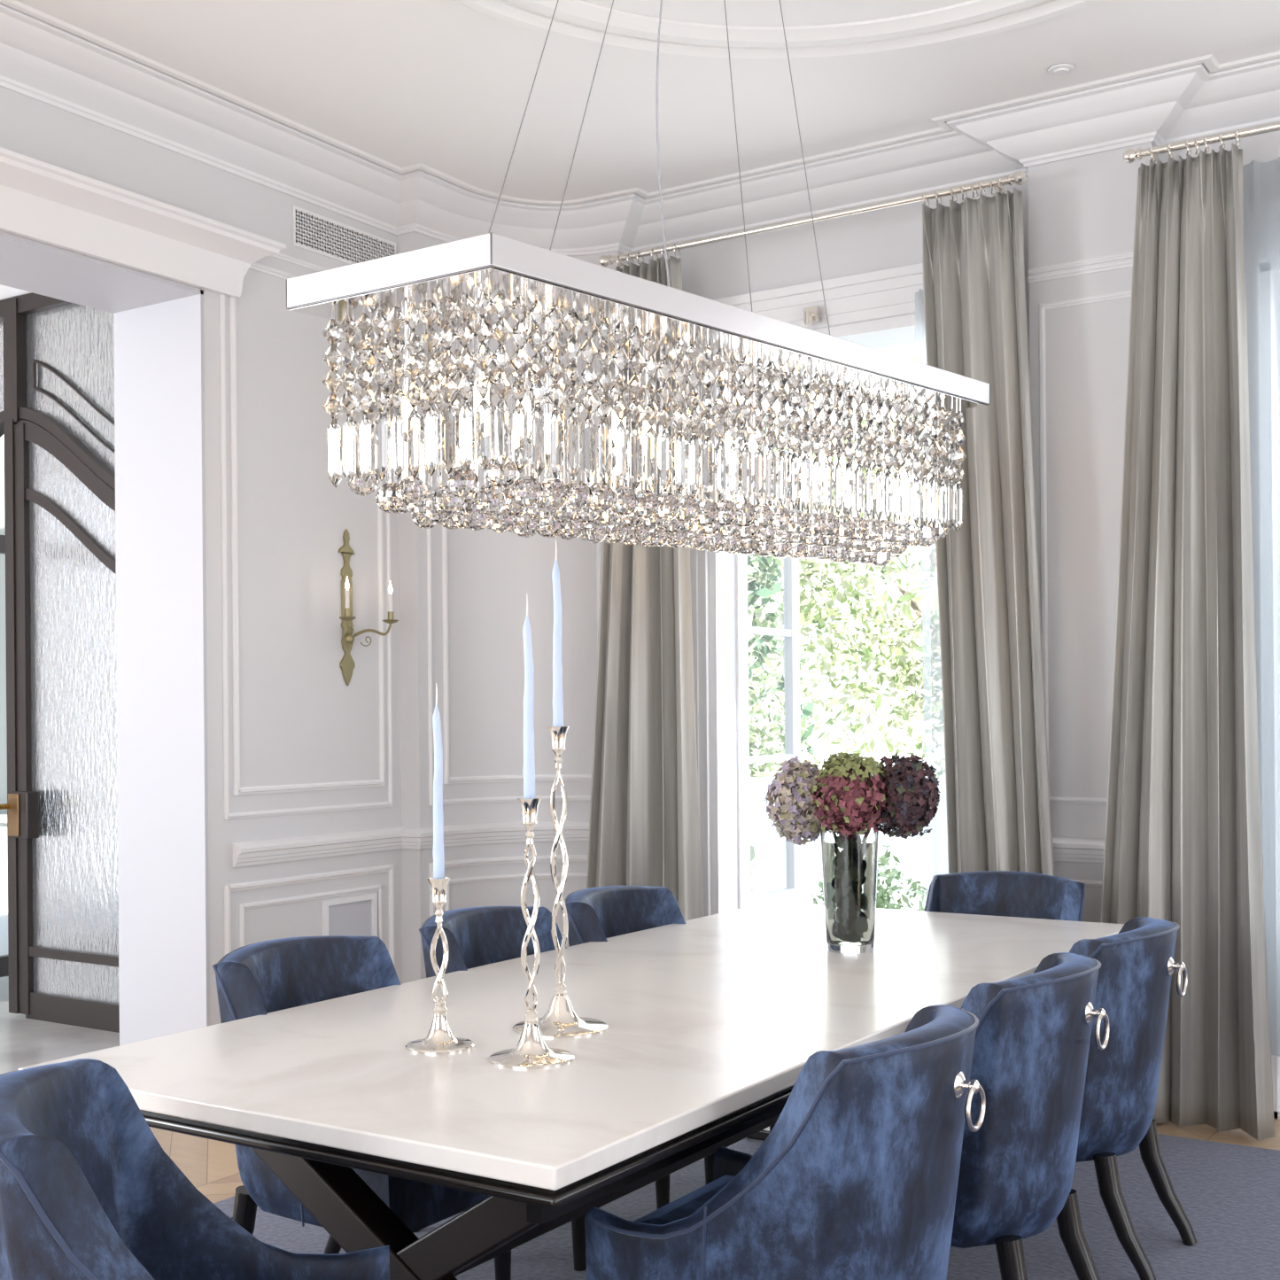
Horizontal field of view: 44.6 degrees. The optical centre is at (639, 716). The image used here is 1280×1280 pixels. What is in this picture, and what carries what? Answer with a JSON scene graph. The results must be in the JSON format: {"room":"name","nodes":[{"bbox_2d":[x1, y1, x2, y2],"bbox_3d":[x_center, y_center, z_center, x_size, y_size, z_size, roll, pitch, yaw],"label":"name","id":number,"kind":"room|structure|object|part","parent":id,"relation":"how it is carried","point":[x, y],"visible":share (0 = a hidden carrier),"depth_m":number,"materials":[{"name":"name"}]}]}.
{"room":"dining room","nodes":[
{"label":"dining room","id":0,"kind":"room"},
{"bbox_2d":[0,86,403,1025],"bbox_3d":[-3.202,-0.353,3.588,0.470,3.600,7.350,0,0,33],"label":"wall","id":1,"kind":"structure","parent":0,"point":[300,722],"depth_m":5.96,"materials":[{"name":"white paint"}]},
{"bbox_2d":[0,232,209,1045],"bbox_3d":[-3.104,-0.044,3.735,0.480,2.980,4.900,0,0,33],"label":"trim","id":2,"kind":"structure","parent":1,"relation":"attached to","point":[159,322],"depth_m":5.76,"materials":[{"name":"grey paint"}]},
{"bbox_2d":[0,147,286,298],"bbox_3d":[-2.853,-1.644,3.665,0.250,0.205,5.270,0,0,33],"label":"trim","id":3,"kind":"structure","parent":1,"relation":"attached to","point":[41,202],"depth_m":5.28,"materials":[{"name":"white paint"}]},
{"bbox_2d":[291,205,396,264],"bbox_3d":[-1.184,-1.905,6.288,0.008,0.154,0.594,0,0,33],"label":"air vent","id":4,"kind":"object","parent":1,"relation":"in","point":[315,233],"visible":0.83,"depth_m":6.23,"materials":[{"name":"white metal"}]},
{"bbox_2d":[321,892,377,936],"bbox_3d":[-1.165,0.867,6.273,0.016,0.285,0.300,0,0,33],"label":"wall panel","id":5,"kind":"object","parent":1,"relation":"attached to","point":[355,915],"visible":0.51,"depth_m":6.28,"materials":[{"name":"white paint"}]},
{"bbox_2d":[338,528,398,685],"bbox_3d":[-1.120,-0.439,6.236,0.167,0.633,0.318,0,0,33],"label":"wall sconce","id":6,"kind":"object","parent":1,"relation":"attached to","point":[347,664],"visible":1,"depth_m":6.26,"materials":[{"name":"gold metal"}]},
{"bbox_3d":[-1.147,-0.522,6.105,0.017,0.057,0.017,0,0,33],"label":"bulb","id":7,"kind":"part","parent":6,"relation":"part of","materials":[{"name":"beige glass"}]},
{"bbox_2d":[344,608,350,616],"bbox_3d":[-1.146,-0.403,6.105,0.024,0.042,0.024,0,0,33],"label":"socket","id":8,"kind":"object","parent":6,"relation":"attached to","point":[347,611],"depth_m":6.09,"materials":[{"name":"gold metal"}]},
{"bbox_3d":[-1.150,-0.347,6.179,0.032,0.056,0.157,0,0,-13],"label":"arm","id":9,"kind":"part","parent":6,"relation":"part of","materials":[{"name":"gold metal"}]},
{"bbox_3d":[-1.079,-0.348,6.289,0.157,0.056,0.032,0,0,-12],"label":"arm","id":10,"kind":"part","parent":6,"relation":"part of","materials":[{"name":"gold metal"}]},
{"bbox_3d":[-1.011,-0.523,6.314,0.017,0.057,0.017,0,0,33],"label":"bulb","id":11,"kind":"part","parent":6,"relation":"part of","materials":[{"name":"beige"}]},
{"bbox_2d":[387,611,393,619],"bbox_3d":[-1.010,-0.404,6.314,0.024,0.042,0.024,0,0,33],"label":"socket","id":12,"kind":"object","parent":6,"relation":"attached to","point":[390,613],"depth_m":6.30,"materials":[{"name":"gold metal"}]},
{"bbox_2d":[0,0,1279,255],"bbox_3d":[0.023,-2.104,2.088,6.600,0.153,7.950,0,0,33],"label":"trim","id":13,"kind":"structure","parent":1,"relation":"attached to","point":[42,61],"depth_m":5.77,"materials":[{"name":"white paint"}]},
{"bbox_2d":[0,232,630,983],"bbox_3d":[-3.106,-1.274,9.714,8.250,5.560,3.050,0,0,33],"label":"wall","id":14,"kind":"structure","parent":0,"point":[491,573],"depth_m":6.77,"materials":[{"name":"white paint"}]},
{"bbox_2d":[219,130,1279,1118],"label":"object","id":15,"kind":"structure","parent":14,"relation":"in","point":[1083,207],"depth_m":5.77,"materials":[{"name":"white paint"}]},
{"bbox_2d":[735,422,801,908],"bbox_3d":[0.571,-0.065,7.042,0.122,2.900,0.585,0,0,33],"label":"window","id":16,"kind":"structure","parent":15,"relation":"attached to","point":[792,893],"depth_m":7.05,"materials":[{"name":"white paint"}]},
{"bbox_2d":[803,305,820,325],"bbox_3d":[0.687,-1.621,6.311,0.060,0.080,0.067,0,0,33],"label":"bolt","id":17,"kind":"object","parent":15,"relation":"attached to","point":[811,314],"visible":1,"depth_m":6.31,"materials":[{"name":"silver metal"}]},
{"bbox_2d":[598,170,1026,267],"bbox_3d":[0.647,-1.935,6.171,1.858,0.054,0.196,0,0,33],"label":"curtain rod","id":18,"kind":"object","parent":15,"relation":"attached to","point":[1020,177],"visible":0.94,"depth_m":6.04,"materials":[{"name":"silver metal"}]},
{"bbox_2d":[586,242,704,921],"bbox_3d":[0.001,-0.268,6.524,0.676,3.353,0.139,0,0,33],"label":"curtain","id":19,"kind":"object","parent":18,"relation":"hanging from","point":[644,824],"visible":0.56,"depth_m":6.49,"materials":[{"name":"grey fabric"}]},
{"bbox_2d":[922,177,1054,876],"bbox_3d":[1.288,-0.279,5.687,0.529,3.353,0.135,0,0,33],"label":"curtain","id":20,"kind":"object","parent":18,"relation":"hanging from","point":[998,801],"visible":0.76,"depth_m":5.68,"materials":[{"name":"grey fabric"}]},
{"bbox_2d":[915,288,948,902],"bbox_3d":[1.202,-0.130,5.915,0.316,3.020,0.067,0,0,33],"label":"sheer curtain","id":21,"kind":"object","parent":15,"relation":"hanging from","point":[936,841],"visible":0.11,"depth_m":5.98,"materials":[{"name":"white fabric"}]},
{"bbox_2d":[1123,121,1279,163],"bbox_3d":[2.482,-1.950,4.984,1.819,0.054,0.196,0,0,33],"label":"curtain rod","id":22,"kind":"object","parent":15,"relation":"attached to","point":[1130,155],"visible":0.96,"depth_m":5.27,"materials":[{"name":"silver metal"}]},
{"bbox_2d":[1100,129,1274,1140],"bbox_3d":[1.831,-0.284,5.334,0.620,3.353,0.138,0,0,37],"label":"curtain","id":23,"kind":"object","parent":22,"relation":"hanging from","point":[1183,841],"visible":0.94,"depth_m":5.29,"materials":[{"name":"grey fabric"}]},
{"bbox_2d":[1242,156,1279,1056],"bbox_3d":[2.346,-0.375,5.165,0.670,3.050,0.064,0,0,36],"label":"sheer curtain","id":24,"kind":"object","parent":22,"relation":"hanging from","point":[1261,180],"visible":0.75,"depth_m":5.32,"materials":[{"name":"white fabric"}]},
{"bbox_2d":[0,1000,1279,1202],"bbox_3d":[-1.935,1.496,3.433,11.800,0.120,8.450,0,0,33],"label":"floor","id":25,"kind":"structure","parent":0,"point":[211,1166],"depth_m":5.32,"materials":[{"name":"brown wood"}]},
{"bbox_2d":[213,1133,1279,1279],"bbox_3d":[0.280,1.410,3.102,4.120,0.013,5.100,0,0,33],"label":"rug","id":26,"kind":"object","parent":25,"relation":"on","point":[1229,1194],"visible":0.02,"depth_m":4.26,"materials":[{"name":"carpet"}]},
{"bbox_2d":[0,1058,389,1279],"bbox_3d":[-0.705,0.983,2.357,0.653,0.870,0.547,0,0,-10],"label":"dining chair","id":27,"kind":"object","parent":26,"relation":"on","point":[89,1191],"visible":1,"depth_m":2.51,"materials":[{"name":"fabric"}]},
{"bbox_2d":[212,935,511,1279],"bbox_3d":[-0.669,0.982,3.696,0.653,0.870,0.547,0,0,33],"label":"dining chair","id":28,"kind":"object","parent":26,"relation":"on","point":[261,978],"visible":0.27,"depth_m":3.63,"materials":[{"name":"fabric"}]},
{"bbox_3d":[-0.957,1.259,3.663,0.160,0.321,0.057,0,0,33],"label":"leg","id":29,"kind":"part","parent":28,"relation":"part of","materials":[{"name":"black wood"}]},
{"bbox_3d":[-0.659,0.837,3.689,0.626,0.579,0.537,0,0,33],"label":"backrest","id":30,"kind":"part","parent":28,"relation":"part of","materials":[{"name":"fabric"}]},
{"bbox_3d":[-0.756,1.258,3.974,0.160,0.321,0.057,0,0,33],"label":"leg","id":31,"kind":"part","parent":28,"relation":"part of","materials":[{"name":"black wood"}]},
{"bbox_3d":[-0.416,1.042,3.532,0.026,0.165,0.410,0,0,33],"label":"rail","id":32,"kind":"part","parent":28,"relation":"part of","materials":[{"name":"fabric"}]},
{"bbox_3d":[-0.331,1.258,3.716,0.054,0.301,0.054,0,0,33],"label":"leg","id":33,"kind":"part","parent":28,"relation":"part of","materials":[{"name":"black wood"}]},
{"bbox_2d":[415,906,670,1271],"bbox_3d":[-0.280,0.979,4.289,0.653,0.870,0.547,0,0,33],"label":"dining chair","id":34,"kind":"object","parent":26,"relation":"on","point":[481,935],"visible":0.18,"depth_m":4.38,"materials":[{"name":"fabric"}]},
{"bbox_3d":[-0.270,0.833,4.282,0.626,0.579,0.537,0,0,33],"label":"backrest","id":35,"kind":"part","parent":34,"relation":"part of","materials":[{"name":"fabric"}]},
{"bbox_3d":[-0.158,1.257,3.974,0.054,0.301,0.054,0,0,33],"label":"leg","id":36,"kind":"part","parent":34,"relation":"part of","materials":[{"name":"black wood"}]},
{"bbox_3d":[0.059,1.255,4.310,0.054,0.301,0.054,0,0,33],"label":"leg","id":37,"kind":"part","parent":34,"relation":"part of","materials":[{"name":"black wood"}]},
{"bbox_2d":[17,901,1124,1279],"bbox_3d":[0.179,1.036,3.969,1.285,0.736,3.100,0,0,33],"label":"dining table","id":38,"kind":"object","parent":26,"relation":"on","point":[714,1021],"visible":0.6,"depth_m":3.08,"materials":[{"name":"stone"}]},
{"bbox_3d":[-0.484,1.042,3.022,1.011,0.682,0.085,0,0,33],"label":"leg","id":39,"kind":"part","parent":38,"relation":"part of","materials":[{"name":"black wood"}]},
{"bbox_2d":[405,876,474,1054],"bbox_3d":[-0.409,0.501,3.178,0.140,0.345,0.140,0,0,33],"label":"candlestick","id":40,"kind":"object","parent":38,"relation":"on","point":[439,1039],"visible":1,"depth_m":3.16,"materials":[{"name":"silver metal"}]},
{"bbox_2d":[432,682,444,878],"bbox_3d":[-0.411,0.145,3.178,0.025,0.427,0.025,0,0,33],"label":"candle","id":41,"kind":"object","parent":40,"relation":"on","point":[438,851],"visible":0.99,"depth_m":3.17,"materials":[{"name":"blue wax"}]},
{"bbox_3d":[-0.411,0.499,3.180,0.032,0.177,0.037,0,0,33],"label":"twisted stem","id":42,"kind":"part","parent":40,"relation":"part of","materials":[{"name":"silver metal"}]},
{"bbox_2d":[426,876,450,922],"bbox_3d":[-0.410,0.374,3.178,0.048,0.091,0.048,0,0,33],"label":"candle cup","id":43,"kind":"object","parent":40,"relation":"on","point":[438,887],"depth_m":3.17,"materials":[{"name":"silver metal"}]},
{"bbox_3d":[-0.406,0.499,3.176,0.032,0.177,0.037,0,0,33],"label":"twisted stem","id":44,"kind":"part","parent":40,"relation":"part of","materials":[{"name":"silver metal"}]},
{"bbox_3d":[0.177,0.725,3.969,1.277,0.019,3.092,0,0,33],"label":"frame","id":45,"kind":"part","parent":38,"relation":"part of","materials":[{"name":"black wood"}]},
{"bbox_3d":[-0.405,1.041,2.978,1.011,0.682,0.083,0,0,33],"label":"leg","id":46,"kind":"part","parent":38,"relation":"part of","materials":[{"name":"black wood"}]},
{"bbox_2d":[488,797,574,1069],"bbox_3d":[-0.215,0.416,3.056,0.168,0.512,0.168,0,0,33],"label":"candlestick","id":47,"kind":"object","parent":38,"relation":"on","point":[531,1051],"visible":1,"depth_m":3.04,"materials":[{"name":"silver metal"}]},
{"bbox_2d":[522,593,535,799],"bbox_3d":[-0.218,-0.026,3.056,0.025,0.432,0.025,0,0,33],"label":"candle","id":48,"kind":"object","parent":47,"relation":"on","point":[529,767],"visible":0.99,"depth_m":3.05,"materials":[{"name":"blue wax"}]},
{"bbox_2d":[517,797,541,844],"bbox_3d":[-0.217,0.205,3.056,0.048,0.091,0.048,0,0,33],"label":"candle cup","id":49,"kind":"object","parent":47,"relation":"on","point":[529,807],"depth_m":3.04,"materials":[{"name":"silver metal"}]},
{"bbox_3d":[-0.215,0.414,3.055,0.038,0.342,0.038,0,0,33],"label":"twisted stem","id":50,"kind":"part","parent":47,"relation":"part of","materials":[{"name":"silver metal"}]},
{"bbox_3d":[-0.215,0.414,3.056,0.038,0.342,0.038,0,0,33],"label":"twisted stem","id":51,"kind":"part","parent":47,"relation":"part of","materials":[{"name":"silver metal"}]},
{"bbox_2d":[512,726,607,1038],"bbox_3d":[-0.174,0.346,3.357,0.204,0.650,0.204,0,0,33],"label":"candlestick","id":52,"kind":"object","parent":38,"relation":"on","point":[560,1020],"visible":0.99,"depth_m":3.34,"materials":[{"name":"silver metal"}]},
{"bbox_2d":[551,540,563,726],"bbox_3d":[-0.177,-0.165,3.357,0.025,0.432,0.025,0,0,33],"label":"candle","id":53,"kind":"object","parent":52,"relation":"on","point":[557,702],"visible":1,"depth_m":3.35,"materials":[{"name":"blue wax"}]},
{"bbox_2d":[546,726,568,767],"bbox_3d":[-0.176,0.067,3.357,0.048,0.091,0.048,0,0,33],"label":"candle cup","id":54,"kind":"object","parent":52,"relation":"on","point":[557,733],"depth_m":3.35,"materials":[{"name":"silver metal"}]},
{"bbox_3d":[-0.174,0.345,3.357,0.038,0.479,0.038,0,0,33],"label":"twisted stem","id":55,"kind":"part","parent":52,"relation":"part of","materials":[{"name":"silver metal"}]},
{"bbox_3d":[-0.174,0.345,3.357,0.038,0.479,0.038,0,0,33],"label":"twisted stem","id":56,"kind":"part","parent":52,"relation":"part of","materials":[{"name":"silver metal"}]},
{"bbox_2d":[819,828,879,953],"bbox_3d":[0.598,0.491,4.440,0.168,0.347,0.168,0,0,33],"label":"vase","id":57,"kind":"object","parent":38,"relation":"on","point":[849,866],"visible":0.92,"depth_m":4.38,"materials":[{"name":"clear glass"}]},
{"bbox_2d":[763,755,830,845],"bbox_3d":[0.499,0.378,4.500,0.287,0.535,0.209,0,0,1],"label":"hydrangea","id":58,"kind":"object","parent":57,"relation":"in","point":[794,810],"visible":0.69,"depth_m":4.44,"materials":[{"name":"beige plant"}]},
{"bbox_2d":[810,751,889,839],"bbox_3d":[0.592,0.366,4.384,0.221,0.540,0.225,0,0,33],"label":"hydrangea","id":59,"kind":"object","parent":57,"relation":"in","point":[851,795],"visible":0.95,"depth_m":4.32,"materials":[{"name":"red plant"}]},
{"bbox_2d":[867,752,940,838],"bbox_3d":[0.721,0.372,4.440,0.283,0.542,0.219,0,0,33],"label":"hydrangea","id":60,"kind":"object","parent":57,"relation":"in","point":[910,799],"visible":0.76,"depth_m":4.36,"materials":[{"name":"purple plant"}]},
{"bbox_2d":[564,885,775,1185],"bbox_3d":[0.081,0.976,4.800,0.653,0.870,0.547,0,0,33],"label":"dining chair","id":61,"kind":"object","parent":26,"relation":"on","point":[599,913],"visible":0.27,"depth_m":4.93,"materials":[{"name":"fabric"}]},
{"bbox_3d":[0.091,0.830,4.793,0.626,0.579,0.537,0,0,33],"label":"backrest","id":62,"kind":"part","parent":61,"relation":"part of","materials":[{"name":"fabric"}]},
{"bbox_3d":[0.203,1.254,4.485,0.054,0.301,0.054,0,0,33],"label":"leg","id":63,"kind":"part","parent":61,"relation":"part of","materials":[{"name":"black wood"}]},
{"bbox_2d":[584,1004,985,1279],"bbox_3d":[0.314,0.974,2.863,0.653,0.870,0.547,0,0,33],"label":"dining chair","id":64,"kind":"object","parent":26,"relation":"on","point":[856,1177],"visible":1,"depth_m":2.62,"materials":[{"name":"fabric"}]},
{"bbox_3d":[0.270,1.022,2.892,0.496,0.202,0.427,0,0,33],"label":"seat","id":65,"kind":"part","parent":64,"relation":"part of","materials":[{"name":"fabric"}]},
{"bbox_2d":[923,870,1085,921],"bbox_3d":[1.145,0.967,5.126,0.547,0.870,0.653,0,0,33],"label":"dining chair","id":66,"kind":"object","parent":26,"relation":"on","point":[992,893],"visible":0.23,"depth_m":5.30,"materials":[{"name":"fabric"}]},
{"bbox_2d":[950,952,1109,1279],"bbox_3d":[0.722,0.971,3.504,0.653,0.870,0.547,0,0,33],"label":"dining chair","id":67,"kind":"object","parent":26,"relation":"on","point":[1033,1033],"visible":0.59,"depth_m":3.25,"materials":[{"name":"fabric"}]},
{"bbox_3d":[0.814,1.245,3.226,0.160,0.321,0.057,0,0,33],"label":"leg","id":68,"kind":"part","parent":67,"relation":"part of","materials":[{"name":"black wood"}]},
{"bbox_3d":[1.015,1.243,3.537,0.160,0.321,0.057,0,0,33],"label":"leg","id":69,"kind":"part","parent":67,"relation":"part of","materials":[{"name":"black wood"}]},
{"bbox_2d":[1069,916,1197,1279],"bbox_3d":[1.105,0.967,4.114,0.653,0.870,0.547,0,0,33],"label":"dining chair","id":70,"kind":"object","parent":26,"relation":"on","point":[1136,969],"visible":0.39,"depth_m":3.86,"materials":[{"name":"fabric"}]},
{"bbox_3d":[1.093,0.822,4.121,0.626,0.579,0.537,0,0,33],"label":"backrest","id":71,"kind":"part","parent":70,"relation":"part of","materials":[{"name":"fabric"}]},
{"bbox_3d":[1.196,1.241,3.836,0.160,0.321,0.057,0,0,33],"label":"leg","id":72,"kind":"part","parent":70,"relation":"part of","materials":[{"name":"black wood"}]},
{"bbox_3d":[1.398,1.240,4.147,0.160,0.321,0.057,0,0,33],"label":"leg","id":73,"kind":"part","parent":70,"relation":"part of","materials":[{"name":"black wood"}]},
{"bbox_2d":[15,0,1279,201],"bbox_3d":[-0.077,-2.229,2.211,7.300,0.100,8.450,0,0,33],"label":"ceiling","id":74,"kind":"structure","parent":0,"point":[445,86],"depth_m":5.28,"materials":[{"name":"white paint"}]},
{"bbox_2d":[285,0,990,566],"bbox_3d":[0.145,-1.293,4.074,0.615,1.774,2.204,0,0,38],"label":"chandelier","id":75,"kind":"object","parent":74,"relation":"hanging from","point":[549,314],"visible":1,"depth_m":3.56,"materials":[{"name":"clear glass"}]},
{"bbox_3d":[-0.507,-0.669,3.425,0.032,0.095,0.031,2,3,38],"label":"bulb","id":76,"kind":"part","parent":75,"relation":"part of","materials":[{"name":"beige"}]},
{"bbox_3d":[-0.334,-0.664,3.289,0.032,0.095,0.031,2,3,38],"label":"bulb","id":77,"kind":"part","parent":75,"relation":"part of","materials":[{"name":"beige"}]},
{"bbox_3d":[-0.263,-0.674,3.527,0.032,0.095,0.031,2,3,38],"label":"bulb","id":78,"kind":"part","parent":75,"relation":"part of","materials":[{"name":"beige"}]},
{"bbox_3d":[-0.223,-0.685,3.788,0.032,0.095,0.031,2,3,38],"label":"bulb","id":79,"kind":"part","parent":75,"relation":"part of","materials":[{"name":"beige"}]},
{"bbox_3d":[-0.049,-0.680,3.653,0.032,0.095,0.031,2,3,38],"label":"bulb","id":80,"kind":"part","parent":75,"relation":"part of","materials":[{"name":"beige"}]},
{"bbox_3d":[0.148,-0.953,4.074,0.611,0.063,2.200,2,3,38],"label":"canopy frame","id":81,"kind":"part","parent":75,"relation":"part of","materials":[{"name":"silver metal"}]},
{"bbox_3d":[0.148,-0.919,4.075,0.603,0.007,2.192,2,3,38],"label":"mirror plate","id":82,"kind":"part","parent":75,"relation":"part of","materials":[{"name":"silver metal"}]},
{"bbox_3d":[0.022,-0.690,3.890,0.032,0.095,0.031,2,3,38],"label":"bulb","id":83,"kind":"part","parent":75,"relation":"part of","materials":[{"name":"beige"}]},
{"bbox_3d":[0.062,-0.702,4.152,0.032,0.095,0.031,2,3,38],"label":"bulb","id":84,"kind":"part","parent":75,"relation":"part of","materials":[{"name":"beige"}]},
{"bbox_3d":[0.060,-1.554,3.753,0.046,1.194,0.536,0,0,4],"label":"power cord","id":85,"kind":"part","parent":75,"relation":"part of","materials":[{"name":"white plastic"}]},
{"bbox_3d":[0.235,-0.696,4.017,0.032,0.095,0.031,2,3,38],"label":"bulb","id":86,"kind":"part","parent":75,"relation":"part of","materials":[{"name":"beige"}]},
{"bbox_3d":[0.306,-0.707,4.255,0.032,0.095,0.031,2,3,38],"label":"bulb","id":87,"kind":"part","parent":75,"relation":"part of","materials":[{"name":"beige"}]},
{"bbox_3d":[0.520,-0.712,4.381,0.032,0.095,0.031,2,3,38],"label":"bulb","id":88,"kind":"part","parent":75,"relation":"part of","materials":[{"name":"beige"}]},
{"bbox_3d":[0.591,-0.723,4.618,0.032,0.095,0.031,2,3,38],"label":"bulb","id":89,"kind":"part","parent":75,"relation":"part of","materials":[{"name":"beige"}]},
{"bbox_3d":[0.631,-0.734,4.880,0.032,0.095,0.031,2,3,38],"label":"bulb","id":90,"kind":"part","parent":75,"relation":"part of","materials":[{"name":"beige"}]},
{"bbox_3d":[0.804,-0.729,4.745,0.032,0.095,0.031,2,3,38],"label":"bulb","id":91,"kind":"part","parent":75,"relation":"part of","materials":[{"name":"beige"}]},
{"bbox_2d":[453,0,1100,62],"bbox_3d":[0.433,-2.173,3.865,2.630,0.022,2.630,0,0,33],"label":"trim","id":92,"kind":"structure","parent":74,"relation":"attached to","point":[498,9],"depth_m":5.00,"materials":[{"name":"white paint"}]},
{"bbox_2d":[510,0,1046,47],"bbox_3d":[0.433,-2.169,3.865,2.380,0.030,2.380,0,0,33],"label":"trim","id":93,"kind":"structure","parent":74,"relation":"attached to","point":[578,11],"depth_m":4.89,"materials":[{"name":"white paint"}]},
{"bbox_2d":[1047,63,1074,75],"bbox_3d":[1.424,-2.183,5.271,0.088,0.012,0.088,0,0,33],"label":"recessed light","id":94,"kind":"object","parent":74,"relation":"attached to","point":[1061,69],"visible":1,"depth_m":5.25,"materials":[{"name":"white paint"}]},
{"bbox_3d":[-5.301,-0.336,4.946,4.530,3.600,7.350,0,0,33],"label":"wall","id":95,"kind":"structure","parent":0,"visible":0},
{"bbox_2d":[0,284,31,300],"bbox_3d":[-2.837,-2.091,7.350,2.980,0.130,0.120,0,0,33],"label":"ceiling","id":96,"kind":"structure","parent":95,"relation":"attached to","point":[5,291],"depth_m":7.50,"materials":[{"name":"white paint"}]},
{"bbox_2d":[0,292,115,489],"bbox_3d":[-3.009,-0.285,7.596,2.380,3.460,0.210,0,0,33],"label":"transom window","id":97,"kind":"structure","parent":95,"relation":"in","point":[57,356],"depth_m":7.36,"materials":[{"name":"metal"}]},
{"bbox_2d":[0,535,8,977],"bbox_3d":[-3.561,0.015,8.533,0.050,2.830,0.940,0,0,33],"label":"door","id":98,"kind":"structure","parent":97,"relation":"attached to","point":[3,959],"depth_m":8.58,"materials":[{"name":"brown metal"}]},
{"bbox_2d":[0,418,119,1032],"bbox_3d":[-2.641,0.005,7.181,1.055,2.875,0.251,0,0,33],"label":"door","id":99,"kind":"structure","parent":97,"relation":"attached to","point":[61,806],"depth_m":7.35,"materials":[{"name":"clear glass"}]},
{"bbox_3d":[-3.023,0.425,7.344,0.092,0.092,0.106,0,0,33],"label":"knob","id":100,"kind":"part","parent":99,"relation":"part of","materials":[{"name":"gold metal"}]},
{"bbox_3d":[-2.962,0.465,7.373,0.080,0.200,0.010,0,0,33],"label":"lock plate","id":101,"kind":"part","parent":99,"relation":"part of","materials":[{"name":"gold metal"}]},
{"bbox_3d":[-2.541,-0.019,7.229,0.920,2.700,0.001,0,0,33],"label":"glass","id":102,"kind":"part","parent":99,"relation":"part of","materials":[{"name":"glass"}]},
{"label":"outside","id":103,"kind":"structure","parent":0,"visible":0},
{"bbox_2d":[0,976,8,1001],"bbox_3d":[-5.760,1.648,10.286,11.130,0.240,1.100,0,0,33],"label":"floor","id":104,"kind":"structure","parent":103,"point":[3,981],"depth_m":8.64,"materials":[{"name":"grey stone"}]},
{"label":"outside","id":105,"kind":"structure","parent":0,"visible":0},
{"bbox_2d":[0,907,7,955],"bbox_3d":[4.693,1.561,13.677,25.000,0.240,15.950,0,0,33],"label":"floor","id":106,"kind":"structure","parent":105,"point":[3,911],"depth_m":11.01,"materials":[{"name":"white"}]},
{"bbox_2d":[750,837,759,892],"bbox_3d":[0.453,0.878,8.877,0.395,1.286,0.441,0,0,33],"label":"shrub","id":107,"kind":"object","parent":106,"relation":"on","point":[752,849],"visible":0.02,"depth_m":8.92,"materials":[{"name":"green plant"}]},
{"bbox_2d":[748,652,811,777],"bbox_3d":[0.630,0.490,13.146,1.557,2.042,1.511,0,0,-10],"label":"bush","id":108,"kind":"object","parent":106,"relation":"on","point":[757,746],"visible":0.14,"depth_m":12.89,"materials":[{"name":"green plant"}]},
{"bbox_2d":[747,418,819,767],"bbox_3d":[0.286,-0.937,15.731,2.999,4.996,2.866,0,0,-8],"label":"tree","id":109,"kind":"object","parent":106,"relation":"on","point":[759,612],"visible":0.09,"depth_m":15.24,"materials":[{"name":"green plant"}]},
{"bbox_2d":[749,776,925,910],"bbox_3d":[0.368,0.972,12.154,5.400,1.010,0.200,0,0,33],"label":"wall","id":110,"kind":"structure","parent":106,"relation":"on","point":[768,871],"depth_m":11.49,"materials":[{"name":"white paint"}]},
{"bbox_2d":[754,349,924,768],"bbox_3d":[4.713,-1.979,16.773,9.528,7.179,2.896,0,0,31],"label":"tree","id":111,"kind":"object","parent":106,"relation":"on","point":[841,573],"visible":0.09,"depth_m":17.68,"materials":[{"name":"green plant"}]},
{"bbox_2d":[811,835,925,911],"bbox_3d":[1.314,1.090,8.811,0.694,0.842,0.566,0,0,33],"label":"shrub","id":112,"kind":"object","parent":106,"relation":"on","point":[881,902],"visible":0.16,"depth_m":8.73,"materials":[{"name":"green plant"}]}
]}

